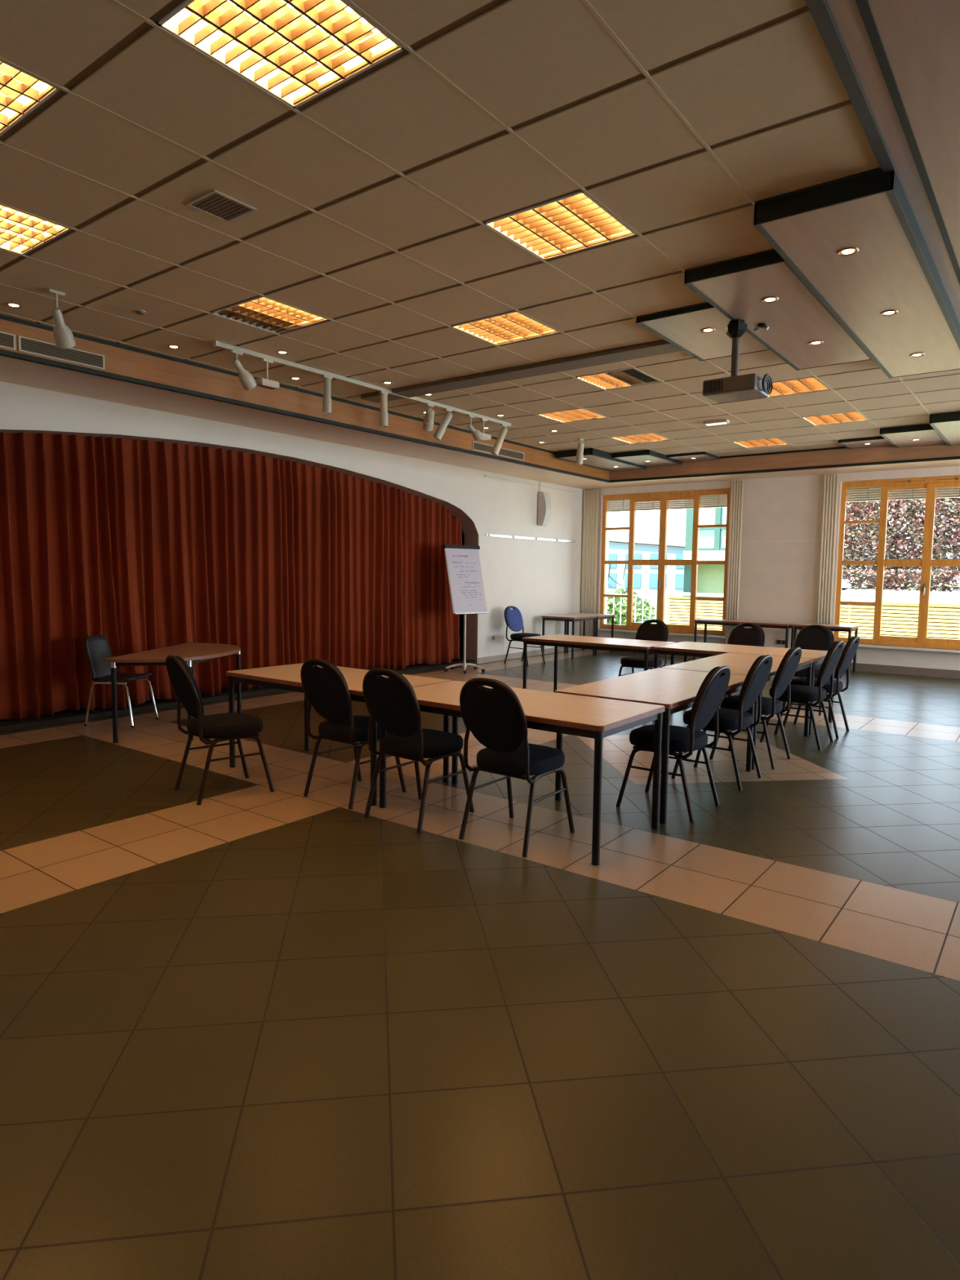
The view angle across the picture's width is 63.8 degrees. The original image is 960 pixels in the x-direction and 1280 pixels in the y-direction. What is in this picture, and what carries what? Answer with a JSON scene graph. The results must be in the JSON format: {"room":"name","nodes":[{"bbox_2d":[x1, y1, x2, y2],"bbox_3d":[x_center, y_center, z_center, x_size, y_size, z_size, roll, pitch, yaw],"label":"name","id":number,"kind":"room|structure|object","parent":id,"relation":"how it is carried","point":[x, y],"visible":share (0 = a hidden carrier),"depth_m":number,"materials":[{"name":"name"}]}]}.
{"room":"conference room","nodes":[
{"label":"conference room","id":0,"kind":"room"},
{"bbox_2d":[0,381,583,663],"bbox_3d":[-3.394,-0.957,8.959,0.300,3.400,18.450,4,6,37],"label":"wall","id":1,"kind":"structure","parent":0,"point":[538,578],"depth_m":13.11,"materials":[{"name":"white paint"}]},
{"bbox_2d":[0,659,475,731],"bbox_3d":[-2.969,0.666,9.675,0.240,0.049,9.297,4,6,37],"label":"trim","id":2,"kind":"structure","parent":1,"relation":"attached to","point":[100,713],"depth_m":8.51,"materials":[{"name":"black wood"}]},
{"bbox_2d":[0,430,478,663],"bbox_3d":[-2.963,-0.814,9.555,0.308,3.022,9.294,4,6,37],"label":"trim","id":3,"kind":"structure","parent":1,"relation":"attached to","point":[468,526],"depth_m":11.45,"materials":[{"name":"paint"}]},
{"bbox_2d":[478,644,580,663],"bbox_3d":[1.039,0.246,14.696,0.015,0.100,3.530,4,6,37],"label":"baseboard","id":4,"kind":"structure","parent":1,"relation":"attached to","point":[518,655],"depth_m":14.20,"materials":[{"name":"tile"}]},
{"bbox_2d":[537,481,551,525],"bbox_3d":[1.211,-2.564,14.487,0.191,0.820,0.220,4,6,37],"label":"wall speaker","id":5,"kind":"object","parent":1,"relation":"attached to","point":[544,499],"visible":1,"depth_m":14.42,"materials":[{"name":"white paint"}]},
{"bbox_2d":[458,528,464,657],"bbox_3d":[-3.593,-1.102,10.012,1.300,3.500,10.700,4,6,37],"label":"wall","id":6,"kind":"structure","parent":0,"point":[461,616],"depth_m":14.22,"materials":[{"name":"paint"}]},
{"bbox_2d":[0,429,462,720],"bbox_3d":[-3.118,-0.912,9.346,0.351,3.150,9.498,4,6,36],"label":"stage curtain","id":7,"kind":"object","parent":6,"relation":"hanging from","point":[141,545],"visible":0.8,"depth_m":9.11,"materials":[{"name":"red fabric"}]},
{"bbox_2d":[0,648,959,1279],"bbox_3d":[1.485,1.180,5.416,15.200,0.120,18.450,4,6,37],"label":"floor","id":8,"kind":"structure","parent":0,"point":[250,1031],"depth_m":2.80,"materials":[{"name":"tile"}]},
{"bbox_2d":[84,635,158,728],"bbox_3d":[-3.668,0.400,7.848,0.564,0.889,0.478,1,5,7],"label":"chair","id":9,"kind":"object","parent":8,"relation":"on","point":[97,647],"visible":0.9,"depth_m":7.81,"materials":[{"name":"black fabric"}]},
{"bbox_2d":[102,642,241,743],"bbox_3d":[-2.853,0.487,7.611,0.808,0.766,1.616,1,5,6],"label":"round table","id":10,"kind":"object","parent":8,"relation":"on","point":[192,653],"visible":0.88,"depth_m":7.18,"materials":[{"name":"brown wood"}]},
{"bbox_2d":[165,655,274,804],"bbox_3d":[-1.846,0.585,5.431,0.632,0.994,0.481,-3,6,-39],"label":"banquet chair","id":11,"kind":"object","parent":8,"relation":"on","point":[220,727],"visible":1,"depth_m":5.30,"materials":[{"name":"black fabric"}]},
{"bbox_2d":[226,662,451,805],"bbox_3d":[-1.109,0.655,5.938,1.647,0.766,0.832,4,6,37],"label":"meeting table","id":12,"kind":"object","parent":8,"relation":"on","point":[287,677],"visible":0.38,"depth_m":5.83,"materials":[{"name":"brown wood"}]},
{"bbox_2d":[300,658,406,808],"bbox_3d":[-0.898,0.600,5.377,0.481,0.994,0.632,4,6,37],"label":"banquet chair","id":13,"kind":"object","parent":8,"relation":"on","point":[326,688],"visible":0.92,"depth_m":5.19,"materials":[{"name":"black fabric"}]},
{"bbox_2d":[362,667,474,832],"bbox_3d":[-0.408,0.645,4.932,0.481,0.994,0.632,4,6,37],"label":"banquet chair","id":14,"kind":"object","parent":8,"relation":"on","point":[392,701],"visible":1,"depth_m":4.76,"materials":[{"name":"black fabric"}]},
{"bbox_2d":[443,544,489,674],"bbox_3d":[-0.249,-0.497,12.179,0.720,1.992,0.630,-4,7,-41],"label":"flip chart","id":15,"kind":"object","parent":8,"relation":"on","point":[465,581],"visible":1,"depth_m":12.11,"materials":[{"name":"white paper"}]},
{"bbox_2d":[458,677,574,857],"bbox_3d":[0.208,0.686,4.555,0.481,0.994,0.632,4,6,37],"label":"banquet chair","id":16,"kind":"object","parent":8,"relation":"on","point":[495,717],"visible":1,"depth_m":4.38,"materials":[{"name":"black fabric"}]},
{"bbox_2d":[379,680,665,865],"bbox_3d":[0.224,0.759,4.933,1.672,0.766,0.832,4,6,37],"label":"meeting table","id":17,"kind":"object","parent":8,"relation":"on","point":[596,718],"visible":0.7,"depth_m":4.66,"materials":[{"name":"brown wood"}]},
{"bbox_2d":[503,605,545,666],"bbox_3d":[0.751,-0.081,13.328,0.632,0.994,0.481,6,7,44],"label":"banquet chair","id":18,"kind":"object","parent":8,"relation":"on","point":[513,618],"visible":0.86,"depth_m":13.33,"materials":[{"name":"blue fabric"}]},
{"bbox_2d":[542,613,596,659],"bbox_3d":[1.685,-0.076,14.601,0.712,0.766,0.872,4,6,37],"label":"side table","id":19,"kind":"object","parent":8,"relation":"on","point":[565,617],"visible":0.93,"depth_m":14.42,"materials":[{"name":"brown wood"}]},
{"bbox_2d":[566,613,614,655],"bbox_3d":[2.178,-0.127,15.248,0.712,0.766,0.722,4,6,37],"label":"side table","id":20,"kind":"object","parent":8,"relation":"on","point":[599,616],"visible":0.7,"depth_m":15.16,"materials":[{"name":"brown wood"}]},
{"bbox_2d":[522,634,675,692],"bbox_3d":[1.423,0.381,9.379,1.690,0.766,0.802,4,6,37],"label":"meeting table","id":21,"kind":"object","parent":8,"relation":"on","point":[646,646],"visible":0.73,"depth_m":9.20,"materials":[{"name":"brown wood"}]},
{"bbox_2d":[617,619,668,676],"bbox_3d":[2.076,0.246,9.796,0.481,0.994,0.632,4,6,37],"label":"banquet chair","id":22,"kind":"object","parent":8,"relation":"on","point":[646,631],"visible":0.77,"depth_m":9.85,"materials":[{"name":"black fabric"}]},
{"bbox_2d":[555,667,754,823],"bbox_3d":[1.358,0.700,5.752,0.847,0.766,1.732,4,6,37],"label":"meeting table","id":23,"kind":"object","parent":8,"relation":"on","point":[677,690],"visible":0.64,"depth_m":5.34,"materials":[{"name":"brown wood"}]},
{"bbox_2d":[616,665,730,822],"bbox_3d":[1.319,0.643,5.191,0.632,0.994,0.481,4,6,37],"label":"banquet chair","id":24,"kind":"object","parent":8,"relation":"on","point":[710,695],"visible":0.94,"depth_m":5.06,"materials":[{"name":"black fabric"}]},
{"bbox_2d":[671,654,773,791],"bbox_3d":[1.875,0.585,5.922,0.632,0.994,0.481,4,6,37],"label":"banquet chair","id":25,"kind":"object","parent":8,"relation":"on","point":[754,682],"visible":0.81,"depth_m":5.74,"materials":[{"name":"black fabric"}]},
{"bbox_2d":[661,652,813,769],"bbox_3d":[2.407,0.591,7.131,0.847,0.766,1.710,4,6,37],"label":"meeting table","id":26,"kind":"object","parent":8,"relation":"on","point":[740,664],"visible":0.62,"depth_m":7.09,"materials":[{"name":"brown wood"}]},
{"bbox_2d":[653,641,835,735],"bbox_3d":[2.870,0.480,8.449,1.717,0.766,0.922,4,6,37],"label":"meeting table","id":27,"kind":"object","parent":8,"relation":"on","point":[686,649],"visible":0.6,"depth_m":8.34,"materials":[{"name":"brown wood"}]},
{"bbox_2d":[724,622,764,697],"bbox_3d":[3.117,0.303,9.286,0.481,0.994,0.632,4,6,37],"label":"banquet chair","id":28,"kind":"object","parent":8,"relation":"on","point":[739,635],"visible":0.48,"depth_m":9.42,"materials":[{"name":"black fabric"}]},
{"bbox_2d":[693,618,796,660],"bbox_3d":[4.635,0.052,13.550,1.652,0.766,0.552,4,6,37],"label":"side table","id":29,"kind":"object","parent":8,"relation":"on","point":[787,625],"visible":0.72,"depth_m":13.41,"materials":[{"name":"brown wood"}]},
{"bbox_2d":[709,647,801,769],"bbox_3d":[2.358,0.535,6.558,0.632,0.994,0.481,4,6,37],"label":"banquet chair","id":30,"kind":"object","parent":8,"relation":"on","point":[786,670],"visible":0.81,"depth_m":6.38,"materials":[{"name":"black fabric"}]},
{"bbox_2d":[760,640,844,750],"bbox_3d":[3.046,0.481,7.264,0.632,0.994,0.481,4,6,37],"label":"banquet chair","id":31,"kind":"object","parent":8,"relation":"on","point":[801,694],"visible":0.86,"depth_m":7.09,"materials":[{"name":"black fabric"}]},
{"bbox_2d":[791,624,835,715],"bbox_3d":[3.860,0.331,9.075,0.481,0.994,0.632,4,6,37],"label":"banquet chair","id":32,"kind":"object","parent":8,"relation":"on","point":[807,638],"visible":0.56,"depth_m":9.19,"materials":[{"name":"black fabric"}]},
{"bbox_2d":[782,635,859,737],"bbox_3d":[3.457,0.438,7.804,0.632,0.994,0.481,4,6,37],"label":"banquet chair","id":33,"kind":"object","parent":8,"relation":"on","point":[848,653],"visible":0.77,"depth_m":7.63,"materials":[{"name":"black fabric"}]},
{"bbox_2d":[791,622,858,675],"bbox_3d":[5.683,0.134,12.759,0.942,0.766,0.552,4,6,37],"label":"side table","id":34,"kind":"object","parent":8,"relation":"on","point":[841,628],"visible":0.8,"depth_m":12.66,"materials":[{"name":"brown wood"}]},
{"bbox_2d":[0,0,959,456],"bbox_3d":[-0.375,-2.251,5.008,5.460,0.020,15.564,4,6,37],"label":"ceiling","id":35,"kind":"structure","parent":0,"point":[520,60],"depth_m":3.64,"materials":[{"name":"tile"}]},
{"bbox_2d":[0,60,60,136],"bbox_3d":[-1.980,-2.122,2.841,0.586,0.105,0.574,4,6,37],"label":"ceiling light","id":36,"kind":"object","parent":35,"relation":"attached to","point":[18,88],"visible":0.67,"depth_m":2.97,"materials":[{"name":"white paint"}]},
{"bbox_2d":[0,204,70,255],"bbox_3d":[-2.574,-2.235,4.039,0.586,0.105,0.574,4,6,37],"label":"ceiling light","id":37,"kind":"object","parent":35,"relation":"attached to","point":[19,230],"visible":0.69,"depth_m":4.16,"materials":[{"name":"white paint"}]},
{"bbox_2d":[47,288,75,348],"bbox_3d":[-2.764,-2.105,5.097,0.121,0.337,0.229,0,5,-12],"label":"track spotlight","id":38,"kind":"object","parent":35,"relation":"attached to","point":[63,335],"visible":1,"depth_m":5.07,"materials":[{"name":"white metal"}]},
{"bbox_2d":[185,189,257,222],"bbox_3d":[-1.280,-2.143,3.817,0.240,0.006,0.240,4,6,37],"label":"ceiling vent","id":39,"kind":"object","parent":35,"relation":"in","point":[214,193],"visible":1,"depth_m":3.81,"materials":[{"name":"white metal"}]},
{"bbox_2d":[210,295,328,333],"bbox_3d":[-1.486,-2.348,5.468,0.586,0.105,0.574,4,6,37],"label":"ceiling light","id":40,"kind":"object","parent":35,"relation":"attached to","point":[260,312],"visible":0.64,"depth_m":5.48,"materials":[{"name":"white paint"}]},
{"bbox_2d":[0,314,556,454],"bbox_3d":[-2.577,-2.394,6.607,0.013,0.027,15.681,4,6,37],"label":"trim","id":41,"kind":"structure","parent":35,"relation":"attached to","point":[2,317],"depth_m":6.78,"materials":[{"name":"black metal"}]},
{"bbox_2d":[156,0,404,108],"bbox_3d":[-0.661,-2.085,2.596,0.586,0.105,0.574,4,6,37],"label":"ceiling light","id":42,"kind":"object","parent":35,"relation":"attached to","point":[288,49],"visible":0.9,"depth_m":2.66,"materials":[{"name":"white paint"}]},
{"bbox_2d":[213,340,511,426],"bbox_3d":[-0.865,-2.458,7.665,0.038,0.037,4.040,4,6,37],"label":"track","id":43,"kind":"object","parent":35,"relation":"attached to","point":[216,344],"visible":1,"depth_m":7.09,"materials":[{"name":"white metal"}]},
{"bbox_2d":[230,350,257,390],"bbox_3d":[-1.943,-2.197,6.311,0.114,0.273,0.269,3,5,21],"label":"track spotlight","id":44,"kind":"object","parent":43,"relation":"hanging from","point":[246,380],"visible":1,"depth_m":6.30,"materials":[{"name":"white metal"}]},
{"bbox_2d":[255,358,279,389],"bbox_3d":[-1.784,-2.235,6.469,0.100,0.223,0.180,4,6,37],"label":"track spotlight","id":45,"kind":"object","parent":43,"relation":"hanging from","point":[266,383],"visible":1,"depth_m":6.45,"materials":[{"name":"white metal"}]},
{"bbox_2d":[321,374,332,413],"bbox_3d":[-1.395,-2.228,7.010,0.102,0.322,0.110,4,6,37],"label":"track spotlight","id":46,"kind":"object","parent":43,"relation":"hanging from","point":[326,399],"visible":1,"depth_m":6.98,"materials":[{"name":"white metal"}]},
{"bbox_2d":[378,391,388,426],"bbox_3d":[-0.951,-2.269,7.585,0.092,0.331,0.105,4,6,37],"label":"track spotlight","id":47,"kind":"object","parent":43,"relation":"hanging from","point":[384,395],"visible":1,"depth_m":7.56,"materials":[{"name":"white metal"}]},
{"bbox_2d":[422,403,434,431],"bbox_3d":[-0.540,-2.349,8.171,0.109,0.264,0.209,-1,5,-15],"label":"track spotlight","id":48,"kind":"object","parent":43,"relation":"hanging from","point":[428,425],"visible":1,"depth_m":8.13,"materials":[{"name":"white metal"}]},
{"bbox_2d":[433,408,452,439],"bbox_3d":[-0.404,-2.333,8.364,0.209,0.327,0.099,1,5,0],"label":"track spotlight","id":49,"kind":"object","parent":43,"relation":"hanging from","point":[441,429],"visible":1,"depth_m":8.33,"materials":[{"name":"white metal"}]},
{"bbox_2d":[0,0,959,457],"bbox_3d":[-0.389,-2.255,5.019,5.425,0.011,15.660,4,6,37],"label":"trim","id":50,"kind":"structure","parent":35,"relation":"attached to","point":[144,27],"depth_m":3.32,"materials":[{"name":"grey metal"}]},
{"bbox_2d":[451,311,559,345],"bbox_3d":[0.195,-2.348,5.700,0.586,0.105,0.574,4,6,37],"label":"ceiling light","id":51,"kind":"object","parent":35,"relation":"attached to","point":[508,326],"visible":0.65,"depth_m":5.70,"materials":[{"name":"white paint"}]},
{"bbox_2d":[360,340,682,403],"bbox_3d":[0.188,-2.389,6.987,3.355,0.030,0.240,4,6,37],"label":"ceiling slot cover","id":52,"kind":"object","parent":35,"relation":"attached to","point":[664,347],"visible":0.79,"depth_m":6.71,"materials":[{"name":"black metal"}]},
{"bbox_2d":[483,190,636,260],"bbox_3d":[0.426,-2.198,4.026,0.586,0.105,0.574,4,6,37],"label":"ceiling light","id":53,"kind":"object","parent":35,"relation":"attached to","point":[574,220],"visible":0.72,"depth_m":4.02,"materials":[{"name":"white paint"}]},
{"bbox_2d":[537,408,604,422],"bbox_3d":[1.052,-2.612,8.804,0.586,0.105,0.574,4,6,37],"label":"ceiling light","id":54,"kind":"object","parent":35,"relation":"attached to","point":[571,415],"visible":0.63,"depth_m":8.81,"materials":[{"name":"white paint"}]},
{"bbox_2d":[556,448,646,471],"bbox_3d":[1.908,-2.772,11.918,0.596,0.099,1.796,4,6,37],"label":"ceiling panel","id":55,"kind":"object","parent":35,"relation":"attached to","point":[596,458],"visible":0.92,"depth_m":11.57,"materials":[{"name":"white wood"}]},
{"bbox_2d":[575,367,660,389],"bbox_3d":[1.283,-2.462,7.130,0.586,0.105,0.574,4,6,37],"label":"ceiling light","id":56,"kind":"object","parent":35,"relation":"attached to","point":[631,375],"visible":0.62,"depth_m":7.13,"materials":[{"name":"white paint"}]},
{"bbox_2d":[611,432,670,443],"bbox_3d":[2.140,-2.725,10.234,0.586,0.105,0.574,4,6,37],"label":"ceiling light","id":57,"kind":"object","parent":35,"relation":"attached to","point":[650,437],"visible":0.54,"depth_m":10.24,"materials":[{"name":"white paint"}]},
{"bbox_2d":[612,449,681,466],"bbox_3d":[2.567,-2.767,11.794,0.596,0.072,1.196,4,6,37],"label":"ceiling panel","id":58,"kind":"object","parent":35,"relation":"attached to","point":[637,457],"visible":0.96,"depth_m":11.55,"materials":[{"name":"white paint"}]},
{"bbox_2d":[666,451,719,462],"bbox_3d":[3.227,-2.765,11.670,0.596,0.037,0.596,4,6,37],"label":"ceiling panel","id":59,"kind":"object","parent":35,"relation":"attached to","point":[704,455],"visible":1,"depth_m":11.59,"materials":[{"name":"white paint"}]},
{"bbox_2d":[635,302,769,361],"bbox_3d":[1.694,-2.257,5.700,0.596,0.037,1.196,4,6,37],"label":"ceiling panel","id":60,"kind":"object","parent":35,"relation":"attached to","point":[681,327],"visible":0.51,"depth_m":5.61,"materials":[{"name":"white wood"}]},
{"bbox_2d":[733,437,788,448],"bbox_3d":[3.821,-2.726,10.466,0.586,0.105,0.574,4,6,37],"label":"ceiling light","id":61,"kind":"object","parent":35,"relation":"attached to","point":[768,442],"visible":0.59,"depth_m":10.47,"materials":[{"name":"white paint"}]},
{"bbox_2d":[684,249,872,370],"bbox_3d":[2.172,-2.203,5.341,0.596,0.072,2.396,4,6,37],"label":"ceiling panel","id":62,"kind":"object","parent":35,"relation":"attached to","point":[736,288],"visible":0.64,"depth_m":4.99,"materials":[{"name":"white paint"}]},
{"bbox_2d":[702,319,773,403],"bbox_3d":[1.772,-1.907,5.244,0.400,0.515,0.338,4,6,37],"label":"projector","id":63,"kind":"object","parent":62,"relation":"hanging from","point":[734,388],"visible":1,"depth_m":5.20,"materials":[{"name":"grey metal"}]},
{"bbox_2d":[719,446,845,458],"bbox_3d":[4.361,-2.715,11.182,1.800,0.027,0.013,4,6,37],"label":"trim","id":64,"kind":"structure","parent":35,"relation":"attached to","point":[839,447],"depth_m":11.15,"materials":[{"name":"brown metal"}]},
{"bbox_2d":[768,376,829,397],"bbox_3d":[2.964,-2.462,7.362,0.586,0.105,0.574,4,6,37],"label":"ceiling light","id":65,"kind":"object","parent":35,"relation":"attached to","point":[782,387],"visible":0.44,"depth_m":7.34,"materials":[{"name":"white paint"}]},
{"bbox_2d":[801,410,868,425],"bbox_3d":[4.052,-2.575,8.791,0.586,0.105,0.574,4,6,37],"label":"ceiling light","id":66,"kind":"object","parent":35,"relation":"attached to","point":[851,415],"visible":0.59,"depth_m":8.80,"materials":[{"name":"white paint"}]},
{"bbox_2d":[753,169,959,378],"bbox_3d":[2.653,-2.151,4.979,0.604,0.099,3.596,4,6,37],"label":"ceiling panel","id":67,"kind":"object","parent":35,"relation":"attached to","point":[893,268],"visible":0.99,"depth_m":4.21,"materials":[{"name":"white paint"}]},
{"bbox_2d":[838,436,893,448],"bbox_3d":[5.139,-2.616,10.227,0.596,0.037,0.596,4,6,37],"label":"ceiling panel","id":68,"kind":"object","parent":35,"relation":"attached to","point":[875,441],"visible":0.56,"depth_m":10.16,"materials":[{"name":"brown wood"}]},
{"bbox_2d":[804,0,959,324],"bbox_3d":[1.758,-2.069,3.334,0.045,0.040,15.681,4,6,37],"label":"trim","id":69,"kind":"structure","parent":35,"relation":"attached to","point":[820,10],"depth_m":2.80,"materials":[{"name":"grey metal"}]},
{"bbox_2d":[826,0,959,320],"bbox_3d":[1.807,-2.073,3.296,0.076,0.024,15.681,4,6,37],"label":"trim","id":70,"kind":"structure","parent":35,"relation":"attached to","point":[846,15],"depth_m":3.06,"materials":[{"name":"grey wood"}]},
{"bbox_2d":[879,423,946,448],"bbox_3d":[5.436,-2.542,9.630,0.596,0.072,1.196,4,6,37],"label":"ceiling panel","id":71,"kind":"object","parent":35,"relation":"attached to","point":[899,437],"visible":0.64,"depth_m":9.42,"materials":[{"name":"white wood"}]},
{"bbox_2d":[928,411,959,445],"bbox_3d":[5.735,-2.472,9.030,0.604,0.099,1.796,4,6,37],"label":"ceiling panel","id":72,"kind":"object","parent":35,"relation":"attached to","point":[947,425],"visible":1,"depth_m":8.64,"materials":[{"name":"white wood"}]},
{"bbox_2d":[0,355,959,489],"bbox_3d":[2.033,-2.167,4.797,13.800,0.100,18.350,4,6,37],"label":"ceiling","id":73,"kind":"structure","parent":0,"point":[13,371],"depth_m":9.29,"materials":[{"name":"brown paint"}]},
{"bbox_2d":[0,318,609,479],"bbox_3d":[-2.582,-2.337,6.641,0.030,0.347,15.723,4,6,37],"label":"ceiling bulkhead","id":74,"kind":"structure","parent":73,"relation":"attached to","point":[119,361],"depth_m":7.30,"materials":[{"name":"brown wood"}]},
{"bbox_2d":[0,331,16,350],"bbox_3d":[-3.603,-2.129,5.274,0.012,0.108,0.790,4,6,37],"label":"grille","id":75,"kind":"object","parent":74,"relation":"attached to","point":[7,340],"visible":1,"depth_m":5.55,"materials":[{"name":"white metal"}]},
{"bbox_2d":[17,335,105,369],"bbox_3d":[-3.162,-2.175,5.854,0.012,0.108,0.630,4,6,37],"label":"grille","id":76,"kind":"object","parent":74,"relation":"attached to","point":[25,344],"visible":0.95,"depth_m":5.83,"materials":[{"name":"white metal"}]},
{"bbox_2d":[0,348,609,482],"bbox_3d":[-2.594,-2.151,6.639,0.048,0.035,15.681,4,6,37],"label":"trim","id":77,"kind":"structure","parent":74,"relation":"attached to","point":[4,353],"depth_m":7.17,"materials":[{"name":"green metal"}]},
{"bbox_2d":[471,440,524,461],"bbox_3d":[0.261,-2.531,10.353,0.012,0.108,1.180,4,6,37],"label":"grille","id":78,"kind":"object","parent":74,"relation":"attached to","point":[476,446],"visible":0.88,"depth_m":10.38,"materials":[{"name":"white metal"}]},
{"bbox_2d":[580,488,598,636],"bbox_3d":[2.234,-1.489,15.780,0.343,3.135,0.020,4,6,37],"label":"curtain","id":79,"kind":"object","parent":73,"relation":"hanging from","point":[590,513],"visible":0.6,"depth_m":15.75,"materials":[{"name":"beige fabric"}]},
{"bbox_2d":[724,480,743,644],"bbox_3d":[4.604,-1.303,13.991,0.234,3.135,0.020,4,6,37],"label":"curtain","id":80,"kind":"object","parent":73,"relation":"hanging from","point":[736,486],"visible":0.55,"depth_m":13.96,"materials":[{"name":"beige fabric"}]},
{"bbox_2d":[609,444,959,479],"bbox_3d":[6.813,-2.467,9.362,11.710,0.347,0.030,4,6,37],"label":"trim","id":81,"kind":"structure","parent":73,"relation":"attached to","point":[884,453],"depth_m":11.06,"materials":[{"name":"brown wood"}]},
{"bbox_2d":[816,474,839,624],"bbox_3d":[5.859,-1.205,13.044,0.244,3.135,0.020,4,6,37],"label":"curtain","id":82,"kind":"object","parent":73,"relation":"hanging from","point":[830,482],"visible":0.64,"depth_m":13.01,"materials":[{"name":"beige fabric"}]},
{"bbox_2d":[585,466,959,670],"bbox_3d":[7.508,-1.213,12.069,13.900,3.620,0.300,4,6,37],"label":"wall","id":83,"kind":"structure","parent":0,"point":[779,580],"depth_m":13.52,"materials":[{"name":"paint"}]},
{"bbox_2d":[592,488,730,638],"bbox_3d":[3.477,-1.483,14.908,2.690,2.735,0.290,4,6,37],"label":"window","id":84,"kind":"structure","parent":83,"relation":"in","point":[630,627],"depth_m":14.93,"materials":[{"name":"orange wood"}]},
{"bbox_2d":[607,494,727,511],"bbox_3d":[3.642,-2.701,15.000,2.610,0.320,0.071,4,6,37],"label":"blind","id":85,"kind":"object","parent":84,"relation":"attached to","point":[716,499],"visible":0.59,"depth_m":14.93,"materials":[{"name":"white paint"}]},
{"bbox_2d":[580,647,959,679],"bbox_3d":[7.476,0.543,12.025,13.480,0.130,0.030,4,6,37],"label":"baseboard","id":86,"kind":"structure","parent":83,"relation":"attached to","point":[947,673],"depth_m":12.49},
{"bbox_2d":[833,475,959,653],"bbox_3d":[7.054,-1.203,12.208,2.690,2.735,0.290,4,6,37],"label":"window","id":87,"kind":"structure","parent":83,"relation":"in","point":[931,483],"depth_m":12.48,"materials":[{"name":"orange wood"}]},
{"bbox_2d":[846,486,959,502],"bbox_3d":[7.219,-2.421,12.300,2.610,0.320,0.071,4,6,37],"label":"blind","id":88,"kind":"object","parent":87,"relation":"attached to","point":[942,492],"visible":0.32,"depth_m":12.61,"materials":[{"name":"white paint"}]},
{"bbox_2d":[867,0,959,267],"bbox_3d":[4.292,-1.882,1.421,6.105,0.036,15.681,4,6,37],"label":"ceiling","id":89,"kind":"structure","parent":0,"point":[920,39],"depth_m":2.77,"materials":[{"name":"white paint"}]},
{"bbox_2d":[855,0,959,285],"bbox_3d":[1.849,-2.066,3.265,0.028,0.032,15.681,4,6,37],"label":"trim","id":90,"kind":"structure","parent":89,"relation":"attached to","point":[864,6],"depth_m":2.99,"materials":[{"name":"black metal"}]},
{"bbox_3d":[7.591,-0.202,0.724,0.200,3.600,18.350,4,6,37],"label":"wall","id":91,"kind":"structure","parent":0,"visible":0},
{"bbox_2d":[608,456,959,483],"bbox_3d":[6.806,-2.281,9.378,11.716,0.035,0.048,4,6,37],"label":"trim","id":92,"kind":"structure","parent":91,"relation":"attached to","point":[952,457],"depth_m":11.06,"materials":[{"name":"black metal"}]},
{"label":"outside","id":93,"kind":"structure","parent":0,"visible":0},
{"bbox_2d":[632,582,959,623],"bbox_3d":[64.880,-7.018,110.197,210.000,0.300,225.650,4,6,37],"label":"ground","id":94,"kind":"structure","parent":93,"point":[863,584],"depth_m":37.97,"materials":[{"name":"green plant"}]},
{"bbox_2d":[604,567,626,625],"bbox_3d":[3.651,-1.208,22.314,1.610,2.134,0.870,4,6,37],"label":"shrub","id":95,"kind":"object","parent":94,"relation":"on","point":[610,599],"visible":0.28,"depth_m":21.99,"materials":[{"name":"green plant"}]},
{"bbox_2d":[607,564,656,619],"bbox_3d":[5.472,-1.840,29.695,2.844,2.138,1.604,4,6,37],"label":"shrub","id":96,"kind":"object","parent":94,"relation":"on","point":[638,607],"visible":0.32,"depth_m":29.23,"materials":[{"name":"green plant"}]},
{"bbox_2d":[605,540,684,602],"bbox_3d":[12.229,-4.619,50.656,11.210,4.140,6.170,4,6,37],"label":"office building","id":97,"kind":"structure","parent":94,"relation":"on","point":[646,576],"depth_m":48.41,"materials":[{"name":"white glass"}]},
{"bbox_2d":[683,496,726,597],"bbox_3d":[8.342,-3.352,25.178,3.000,6.000,3.500,4,6,37],"label":"building","id":98,"kind":"structure","parent":94,"relation":"on","point":[712,540],"depth_m":24.57,"materials":[{"name":"green metal"}]},
{"bbox_2d":[665,591,959,639],"bbox_3d":[10.930,0.019,13.820,16.100,1.340,0.280,4,6,37],"label":"fence","id":99,"kind":"object","parent":94,"relation":"on","point":[900,620],"visible":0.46,"depth_m":15.76,"materials":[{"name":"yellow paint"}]},
{"bbox_2d":[842,567,959,591],"bbox_3d":[53.925,-7.425,95.628,70.488,3.150,2.664,4,6,37],"label":"hedge","id":100,"kind":"object","parent":94,"relation":"on","point":[943,588],"visible":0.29,"depth_m":96.24,"materials":[{"name":"red plant"}]},
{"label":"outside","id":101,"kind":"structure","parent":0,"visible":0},
{"bbox_2d":[638,587,959,606],"bbox_3d":[75.727,-1.424,46.141,115.000,0.060,85.000,4,6,37],"label":"ground","id":102,"kind":"structure","parent":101,"point":[870,593],"depth_m":74.17,"materials":[{"name":"white"}]},
{"bbox_2d":[842,486,959,589],"bbox_3d":[58.306,-16.504,107.920,22.762,19.236,13.594,4,6,37],"label":"copper beech","id":103,"kind":"object","parent":102,"relation":"on","point":[913,526],"visible":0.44,"depth_m":104.42,"materials":[{"name":"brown plant"}]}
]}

